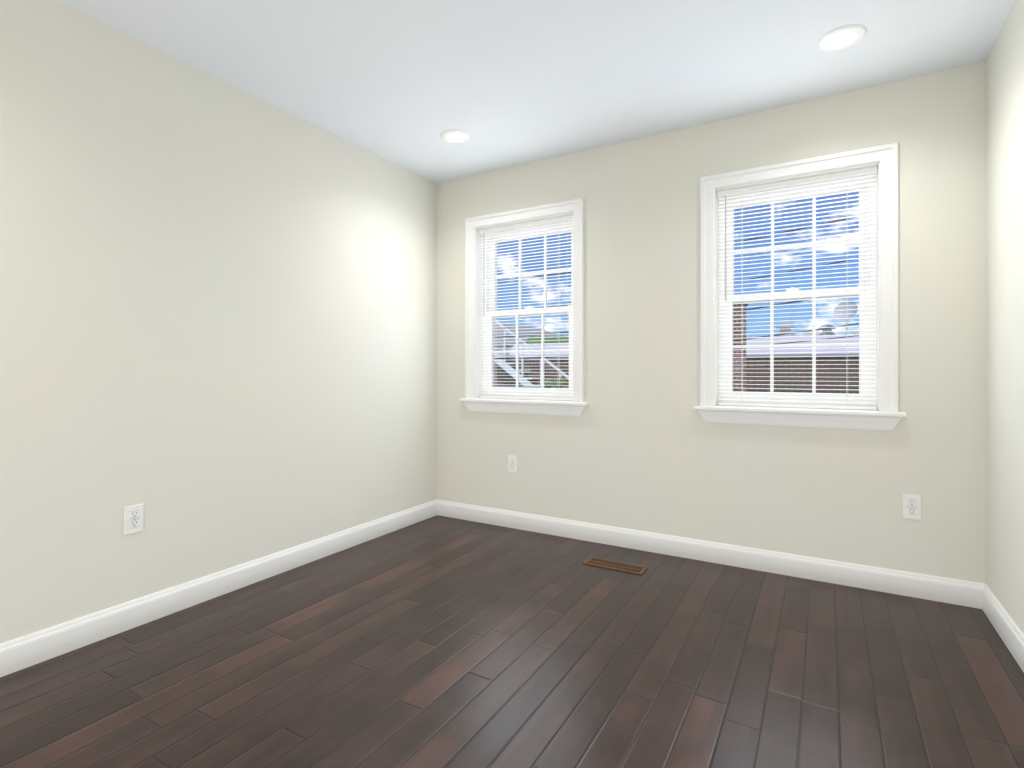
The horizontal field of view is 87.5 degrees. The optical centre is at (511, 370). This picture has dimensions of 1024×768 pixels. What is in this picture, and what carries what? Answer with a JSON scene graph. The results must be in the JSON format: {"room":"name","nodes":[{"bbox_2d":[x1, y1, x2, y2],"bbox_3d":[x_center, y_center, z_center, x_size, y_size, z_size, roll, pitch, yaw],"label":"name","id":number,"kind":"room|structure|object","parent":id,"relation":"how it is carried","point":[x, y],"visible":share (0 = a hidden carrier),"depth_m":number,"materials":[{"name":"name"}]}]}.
{"room":"empty bedroom","nodes":[
{"label":"empty bedroom","id":0,"kind":"room"},
{"bbox_2d":[0,0,436,643],"bbox_3d":[-1.804,-0.160,2.015,0.200,2.440,5.000,0,0,30],"label":"wall","id":1,"kind":"structure","parent":0,"point":[218,324],"depth_m":2.38,"materials":[{"name":"paint"}]},
{"bbox_2d":[124,504,142,534],"bbox_3d":[-1.566,0.615,2.217,0.007,0.115,0.070,0,0,30],"label":"electrical outlet","id":2,"kind":"object","parent":1,"relation":"attached to","point":[133,518],"visible":1,"depth_m":2.21,"materials":[{"name":"white plastic"}]},
{"bbox_2d":[0,500,436,676],"bbox_3d":[-1.712,1.004,1.961,0.015,0.111,4.600,0,0,30],"label":"baseboard","id":3,"kind":"structure","parent":1,"relation":"attached to","point":[26,651],"depth_m":2.37,"materials":[{"name":"white wood"}]},
{"bbox_2d":[0,515,1023,767],"bbox_3d":[-0.386,1.135,1.183,3.490,0.150,5.000,0,0,30],"label":"floor","id":4,"kind":"structure","parent":0,"point":[436,641],"depth_m":1.87,"materials":[{"name":"brown wood"}]},
{"bbox_2d":[583,557,647,574],"bbox_3d":[0.559,1.058,2.907,0.325,0.004,0.115,0,0,30],"label":"floor vent","id":5,"kind":"object","parent":4,"relation":"in","point":[616,565],"visible":1,"depth_m":2.90,"materials":[{"name":"brown metal"}]},
{"bbox_2d":[56,0,1016,183],"bbox_3d":[-0.386,-1.455,1.183,3.490,0.150,5.000,0,0,30],"label":"ceiling","id":6,"kind":"structure","parent":0,"point":[503,84],"depth_m":2.36,"materials":[{"name":"paint"}]},
{"bbox_2d":[440,130,469,142],"bbox_3d":[-0.335,-1.374,3.147,0.176,0.010,0.176,0,0,30],"label":"recessed light","id":7,"kind":"object","parent":6,"relation":"in","point":[454,136],"visible":0.98,"depth_m":3.14,"materials":[{"name":"white"}]},
{"bbox_2d":[817,24,866,51],"bbox_3d":[1.367,-1.374,2.218,0.176,0.010,0.176,0,0,30],"label":"recessed light","id":8,"kind":"object","parent":6,"relation":"in","point":[842,38],"visible":1,"depth_m":2.21,"materials":[{"name":"white"}]},
{"bbox_2d":[437,61,985,583],"bbox_3d":[0.829,-0.160,3.253,3.090,2.440,0.200,0,0,30],"label":"wall","id":9,"kind":"structure","parent":0,"point":[639,443],"depth_m":2.93,"materials":[{"name":"paint"}]},
{"bbox_2d":[508,455,516,472],"bbox_3d":[0.005,0.630,3.616,0.070,0.115,0.007,0,0,30],"label":"outlet","id":10,"kind":"object","parent":9,"relation":"attached to","point":[512,463],"visible":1,"depth_m":3.61,"materials":[{"name":"white plastic"}]},
{"bbox_2d":[459,398,587,405],"bbox_3d":[0.079,0.206,3.609,0.960,0.022,0.155,0,0,30],"label":"window sill","id":11,"kind":"structure","parent":9,"relation":"attached to","point":[532,401],"depth_m":3.52,"materials":[{"name":"white wood"}]},
{"bbox_2d":[465,198,583,401],"bbox_3d":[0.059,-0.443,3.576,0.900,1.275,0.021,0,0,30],"label":"window frame","id":12,"kind":"structure","parent":9,"relation":"attached to","point":[575,207],"depth_m":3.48,"materials":[{"name":"white wood"}]},
{"bbox_2d":[464,402,585,415],"bbox_3d":[0.060,0.252,3.577,0.936,0.070,0.019,0,0,30],"label":"trim","id":13,"kind":"structure","parent":9,"relation":"attached to","point":[561,410],"depth_m":3.55,"materials":[{"name":"white wood"}]},
{"bbox_2d":[483,220,572,400],"bbox_3d":[0.133,-0.405,3.703,0.750,1.200,0.088,0,0,30],"label":"window","id":14,"kind":"structure","parent":9,"relation":"in","point":[513,391],"depth_m":3.73,"materials":[{"name":"white plastic"}]},
{"bbox_2d":[479,215,572,399],"bbox_3d":[0.090,-0.406,3.628,0.742,1.197,0.044,0,0,30],"label":"window blind","id":15,"kind":"object","parent":14,"relation":"attached to","point":[482,232],"visible":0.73,"depth_m":3.62,"materials":[{"name":"white plastic"}]},
{"bbox_2d":[437,499,983,608],"bbox_3d":[0.775,1.004,3.160,3.090,0.111,0.015,0,0,30],"label":"baseboard","id":16,"kind":"structure","parent":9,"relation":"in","point":[939,589],"depth_m":2.88,"materials":[{"name":"white wood"}]},
{"bbox_2d":[718,174,876,409],"bbox_3d":[1.517,-0.405,2.891,0.750,1.200,0.088,0,0,30],"label":"window","id":17,"kind":"structure","parent":9,"relation":"in","point":[794,397],"depth_m":2.85,"materials":[{"name":"white plastic"}]},
{"bbox_2d":[717,166,876,409],"bbox_3d":[1.474,-0.406,2.817,0.742,1.197,0.044,0,0,30],"label":"window blind","id":18,"kind":"object","parent":17,"relation":"attached to","point":[815,179],"visible":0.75,"depth_m":2.81,"materials":[{"name":"white plastic"}]},
{"bbox_2d":[700,143,897,411],"bbox_3d":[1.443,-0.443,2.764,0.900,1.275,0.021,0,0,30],"label":"window frame","id":19,"kind":"structure","parent":9,"relation":"attached to","point":[886,156],"depth_m":2.62,"materials":[{"name":"white wood"}]},
{"bbox_2d":[698,410,902,430],"bbox_3d":[1.444,0.252,2.765,0.936,0.070,0.019,0,0,30],"label":"trim","id":20,"kind":"structure","parent":9,"relation":"attached to","point":[828,421],"depth_m":2.73,"materials":[{"name":"white wood"}]},
{"bbox_2d":[694,405,906,416],"bbox_3d":[1.462,0.206,2.797,0.960,0.022,0.155,0,0,30],"label":"window sill","id":21,"kind":"structure","parent":9,"relation":"attached to","point":[855,412],"depth_m":2.71,"materials":[{"name":"white wood"}]},
{"bbox_2d":[903,494,920,519],"bbox_3d":[1.881,0.640,2.516,0.070,0.115,0.007,0,0,30],"label":"outlet","id":22,"kind":"object","parent":9,"relation":"attached to","point":[911,506],"visible":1,"depth_m":2.51,"materials":[{"name":"white plastic"}]},
{"bbox_2d":[986,0,1023,633],"bbox_3d":[1.033,-0.160,0.350,0.200,2.440,5.000,0,0,30],"label":"wall","id":23,"kind":"structure","parent":0,"point":[1005,321],"depth_m":2.12,"materials":[{"name":"paint"}]},
{"bbox_2d":[982,584,1023,671],"bbox_3d":[0.941,1.004,0.405,0.015,0.111,4.600,0,0,30],"label":"baseboard","id":24,"kind":"structure","parent":23,"relation":"attached to","point":[1009,632],"depth_m":2.09,"materials":[{"name":"white wood"}]},
{"label":"outside","id":25,"kind":"structure","parent":0,"visible":0},
{"bbox_3d":[6.055,4.160,34.975,100.000,0.200,59.790,0,0,30],"label":"ground","id":26,"kind":"structure","parent":25,"visible":0},
{"bbox_2d":[494,386,568,387],"bbox_3d":[0.284,2.220,11.108,3.600,3.680,3.400,0,0,30],"label":"garage","id":27,"kind":"structure","parent":26,"relation":"on","point":[526,386],"depth_m":12.94,"materials":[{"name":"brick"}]},
{"bbox_2d":[494,319,568,386],"bbox_3d":[0.637,1.185,17.441,7.800,5.750,7.520,0,0,30],"label":"house","id":28,"kind":"structure","parent":26,"relation":"on","point":[502,341],"depth_m":13.71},
{"bbox_2d":[525,335,568,387],"bbox_3d":[0.648,1.498,11.804,4.927,5.128,8.896,0,0,30],"label":"tree","id":29,"kind":"object","parent":26,"relation":"on","point":[560,379],"depth_m":15.02,"materials":[{"name":"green plant"}]},
{"bbox_2d":[494,215,858,358],"bbox_3d":[-0.432,0.460,9.097,23.247,7.200,2.406,0,0,30],"label":"powerlines","id":30,"kind":"object","parent":26,"relation":"on","point":[736,310],"depth_m":6.93,"materials":[{"name":"brown wood"}]},
{"bbox_2d":[494,334,858,393],"bbox_3d":[-0.255,1.660,19.280,65.000,4.800,9.050,0,0,30],"label":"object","id":31,"kind":"structure","parent":26,"relation":"on","point":[803,375],"depth_m":10.80,"materials":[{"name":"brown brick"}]},
{"bbox_2d":[775,322,795,336],"bbox_3d":[6.166,-0.911,12.063,0.411,0.363,0.411,0,0,18],"label":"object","id":32,"kind":"object","parent":31,"relation":"on","point":[794,326],"depth_m":11.96,"materials":[{"name":"silver metal"}]},
{"bbox_2d":[803,324,835,335],"bbox_3d":[6.820,-0.878,11.853,0.621,0.297,0.500,0,0,30],"label":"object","id":33,"kind":"object","parent":31,"relation":"on","point":[809,332],"depth_m":11.74,"materials":[{"name":"silver metal"}]},
{"bbox_2d":[833,302,858,334],"bbox_3d":[6.987,-1.101,11.155,0.498,0.741,0.375,0,0,30],"label":"tree","id":34,"kind":"object","parent":31,"relation":"on","point":[841,307],"depth_m":11.28,"materials":[{"name":"grey plant"}]},
{"bbox_2d":[733,304,747,391],"bbox_3d":[4.281,1.380,10.155,0.320,5.360,0.460,0,0,30],"label":"chimney","id":35,"kind":"object","parent":26,"relation":"on","point":[736,360],"depth_m":9.98,"materials":[{"name":"red brick"}]}
]}

